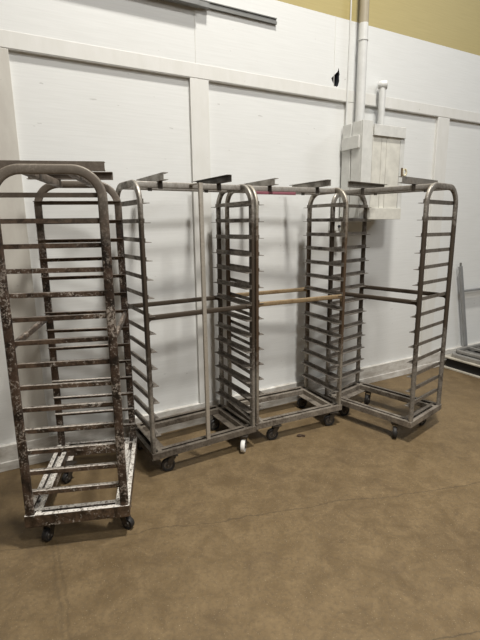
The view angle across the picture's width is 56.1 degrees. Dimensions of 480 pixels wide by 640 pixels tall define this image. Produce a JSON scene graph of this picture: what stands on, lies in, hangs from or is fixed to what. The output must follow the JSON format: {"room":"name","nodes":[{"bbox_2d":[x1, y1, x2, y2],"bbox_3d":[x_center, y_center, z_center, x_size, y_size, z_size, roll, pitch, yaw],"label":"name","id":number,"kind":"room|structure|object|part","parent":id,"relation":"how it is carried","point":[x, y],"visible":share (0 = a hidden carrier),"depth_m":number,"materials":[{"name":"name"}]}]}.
{"room":"commercial bakery","nodes":[
{"label":"commercial bakery","id":0,"kind":"room"},
{"bbox_2d":[0,0,479,444],"bbox_3d":[0.726,-2.968,3.356,12.200,7.400,0.125,-7,14,-28],"label":"wall","id":1,"kind":"structure","parent":0,"point":[137,123],"depth_m":3.28,"materials":[{"name":"white paint"}]},
{"bbox_2d":[0,48,48,440],"bbox_3d":[-1.334,-0.347,2.666,0.170,2.302,0.030,-7,14,-28],"label":"trim","id":2,"kind":"structure","parent":1,"relation":"attached to","point":[10,208],"depth_m":2.65,"materials":[{"name":"paint"}]},
{"bbox_2d":[194,8,195,62],"bbox_3d":[-0.294,-1.935,2.917,0.004,0.497,0.006,-7,14,-29],"label":"trim","id":3,"kind":"structure","parent":1,"relation":"attached to","point":[194,8],"depth_m":2.94,"materials":[{"name":"white paint"}]},
{"bbox_2d":[188,78,215,403],"bbox_3d":[-0.265,-0.482,3.249,0.136,2.302,0.030,-7,14,-28],"label":"trim","id":4,"kind":"structure","parent":1,"relation":"attached to","point":[198,88],"depth_m":3.18,"materials":[{"name":"white paint"}]},
{"bbox_2d":[165,0,276,24],"bbox_3d":[-0.611,-2.033,2.677,2.015,0.158,0.059,-7,14,-28],"label":"wall rail","id":5,"kind":"object","parent":1,"relation":"attached to","point":[204,4],"visible":1,"depth_m":2.99,"materials":[{"name":"grey metal"}]},
{"bbox_2d":[0,342,479,471],"bbox_3d":[0.788,0.580,4.064,12.200,0.165,0.039,-7,14,-28],"label":"baseboard","id":6,"kind":"structure","parent":1,"relation":"attached to","point":[9,460],"depth_m":3.43,"materials":[{"name":"paint"}]},
{"bbox_2d":[0,29,479,122],"bbox_3d":[0.768,-1.782,3.554,12.200,0.088,0.005,-7,14,-28],"label":"trim","id":7,"kind":"structure","parent":1,"relation":"attached to","point":[8,39],"depth_m":2.98,"materials":[{"name":"white paint"}]},
{"bbox_2d":[328,222,340,230],"bbox_3d":[0.793,-0.782,3.749,0.070,0.080,0.094,-7,14,-28],"label":"electrical box","id":8,"kind":"object","parent":1,"relation":"attached to","point":[337,224],"visible":0.66,"depth_m":3.72,"materials":[{"name":"white paint"}]},
{"bbox_2d":[333,19,335,86],"bbox_3d":[0.730,-2.065,3.476,0.003,0.497,0.006,-7,14,-28],"label":"trim","id":9,"kind":"structure","parent":1,"relation":"attached to","point":[335,19],"depth_m":3.48,"materials":[{"name":"white paint"}]},
{"bbox_2d":[345,0,351,124],"bbox_3d":[0.834,-4.074,3.109,0.020,5.115,0.012,-7,14,-29],"label":"cable","id":10,"kind":"object","parent":1,"relation":"attached to","point":[350,0],"visible":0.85,"depth_m":3.54,"materials":[{"name":"white paint"}]},
{"bbox_2d":[344,103,355,125],"bbox_3d":[0.906,-1.664,3.674,0.130,0.190,0.030,-7,14,-28],"label":"trim","id":11,"kind":"structure","parent":1,"relation":"attached to","point":[351,109],"depth_m":3.65,"materials":[{"name":"white paint"}]},
{"bbox_2d":[355,0,369,121],"bbox_3d":[0.938,-3.741,3.160,0.080,5.790,0.080,-7,14,-28],"label":"pipe","id":12,"kind":"object","parent":1,"relation":"attached to","point":[364,4],"visible":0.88,"depth_m":3.50,"materials":[{"name":"white paint"}]},
{"bbox_2d":[340,119,405,218],"bbox_3d":[1.090,-1.210,3.710,0.480,0.746,0.247,-7,14,-28],"label":"wall box","id":13,"kind":"object","parent":1,"relation":"attached to","point":[370,154],"visible":0.93,"depth_m":3.61,"materials":[{"name":"white paint"}]},
{"bbox_3d":[0.894,-1.196,3.622,0.020,0.730,0.211,-7,14,-28],"label":"panel","id":14,"kind":"part","parent":13,"relation":"part of","materials":[{"name":"white paint"}]},
{"bbox_3d":[1.171,-1.179,3.648,0.304,0.700,0.016,-7,14,-28],"label":"door","id":15,"kind":"part","parent":13,"relation":"part of","materials":[{"name":"white metal"}]},
{"bbox_2d":[377,80,387,124],"bbox_3d":[1.167,-1.741,3.720,0.076,0.440,0.071,2,12,11],"label":"pipe","id":16,"kind":"object","parent":1,"relation":"attached to","point":[383,84],"visible":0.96,"depth_m":3.69,"materials":[{"name":"white paint"}]},
{"bbox_2d":[419,117,449,355],"bbox_3d":[1.903,-0.756,4.431,0.160,2.302,0.030,-7,14,-28],"label":"trim","id":17,"kind":"structure","parent":1,"relation":"attached to","point":[442,124],"depth_m":4.38,"materials":[{"name":"white paint"}]},
{"bbox_2d":[0,367,479,639],"bbox_3d":[2.723,1.417,0.710,12.200,0.120,8.100,-7,14,-28],"label":"floor","id":18,"kind":"structure","parent":0,"point":[347,529],"depth_m":2.19,"materials":[{"name":"concrete"}]},
{"bbox_2d":[0,160,137,541],"bbox_3d":[-0.881,0.133,2.342,0.583,1.788,0.738,-3,12,-9],"label":"rack","id":19,"kind":"object","parent":18,"relation":"on","point":[38,513],"visible":1,"depth_m":2.10,"materials":[{"name":"metal"}]},
{"bbox_3d":[-0.835,0.865,2.504,0.480,0.064,0.738,-3,12,-9],"label":"frame","id":20,"kind":"part","parent":19,"relation":"part of","materials":[{"name":"paint"}]},
{"bbox_3d":[-0.903,0.015,2.680,0.472,1.620,0.022,-3,12,-9],"label":"frame","id":21,"kind":"part","parent":19,"relation":"part of","materials":[{"name":"paint"}]},
{"bbox_2d":[116,172,255,470],"bbox_3d":[-0.334,0.005,2.921,0.738,1.788,0.549,-8,14,-30],"label":"rack","id":22,"kind":"object","parent":18,"relation":"on","point":[146,432],"visible":0.93,"depth_m":2.86,"materials":[{"name":"metal"}]},
{"bbox_3d":[-0.641,-0.001,2.739,0.022,1.620,0.472,-8,14,-30],"label":"frame","id":23,"kind":"part","parent":22,"relation":"part of","materials":[{"name":"metal"}]},
{"bbox_3d":[-0.328,0.746,3.083,0.738,0.046,0.480,-8,14,-30],"label":"frame","id":24,"kind":"part","parent":22,"relation":"part of","materials":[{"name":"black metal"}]},
{"bbox_3d":[-0.245,0.002,2.779,0.034,1.622,0.138,-8,14,-30],"label":"post","id":25,"kind":"part","parent":22,"relation":"part of","materials":[{"name":"metal"}]},
{"bbox_3d":[-0.033,-0.082,3.092,0.022,1.620,0.472,-8,14,-30],"label":"frame","id":26,"kind":"part","parent":22,"relation":"part of","materials":[{"name":"metal"}]},
{"bbox_2d":[225,178,348,439],"bbox_3d":[0.330,-0.083,3.302,0.738,1.788,0.506,-6,13,-26],"label":"rack","id":27,"kind":"object","parent":18,"relation":"on","point":[323,404],"visible":0.84,"depth_m":3.29,"materials":[{"name":"metal"}]},
{"bbox_3d":[0.011,-0.093,3.142,0.022,1.620,0.472,-6,13,-26],"label":"frame","id":28,"kind":"part","parent":27,"relation":"part of","materials":[{"name":"metal"}]},
{"bbox_3d":[0.336,0.658,3.462,0.738,0.046,0.480,-6,13,-26],"label":"frame","id":29,"kind":"part","parent":27,"relation":"part of","materials":[{"name":"metal"}]},
{"bbox_3d":[0.645,-0.165,3.448,0.022,1.620,0.472,-6,13,-26],"label":"frame","id":30,"kind":"part","parent":27,"relation":"part of","materials":[{"name":"metal"}]},
{"bbox_2d":[324,168,457,437],"bbox_3d":[1.076,-0.125,3.338,0.530,1.838,0.738,-11,16,-41],"label":"rack","id":31,"kind":"object","parent":18,"relation":"on","point":[427,408],"visible":0.93,"depth_m":3.28,"materials":[{"name":"metal"}]},
{"bbox_3d":[0.851,-0.200,3.602,0.472,1.620,0.022,-11,16,-41],"label":"frame","id":32,"kind":"part","parent":31,"relation":"part of","materials":[{"name":"metal"}]},
{"bbox_3d":[1.099,0.639,3.514,0.480,0.046,0.738,-11,16,-41],"label":"frame","id":33,"kind":"part","parent":31,"relation":"part of","materials":[{"name":"metal"}]},
{"bbox_3d":[1.330,-0.097,3.092,0.472,1.620,0.022,-11,16,-41],"label":"frame","id":34,"kind":"part","parent":31,"relation":"part of","materials":[{"name":"metal"}]},
{"bbox_2d":[444,351,479,378],"bbox_3d":[2.939,0.444,4.681,1.330,0.128,0.920,-7,14,-28],"label":"platform","id":35,"kind":"object","parent":18,"relation":"on","point":[458,365],"visible":0.74,"depth_m":4.58,"materials":[{"name":"grey metal"}]},
{"bbox_2d":[452,347,479,364],"bbox_3d":[2.847,0.361,4.673,1.122,0.040,0.727,-7,14,-28],"label":"frame","id":36,"kind":"object","parent":35,"relation":"on","point":[455,354],"visible":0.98,"depth_m":4.59,"materials":[{"name":"grey metal"}]},
{"bbox_2d":[456,343,479,358],"bbox_3d":[2.847,0.304,4.764,1.116,0.034,0.536,-7,14,-28],"label":"frame","id":37,"kind":"object","parent":36,"relation":"on","point":[460,350],"visible":1,"depth_m":4.71,"materials":[{"name":"grey metal"}]},
{"bbox_2d":[458,263,479,345],"bbox_3d":[2.726,-0.182,4.968,1.071,0.948,0.036,-7,14,-28],"label":"frame","id":38,"kind":"object","parent":35,"relation":"on","point":[461,279],"visible":0.83,"depth_m":4.75,"materials":[{"name":"grey paint"}]}
]}

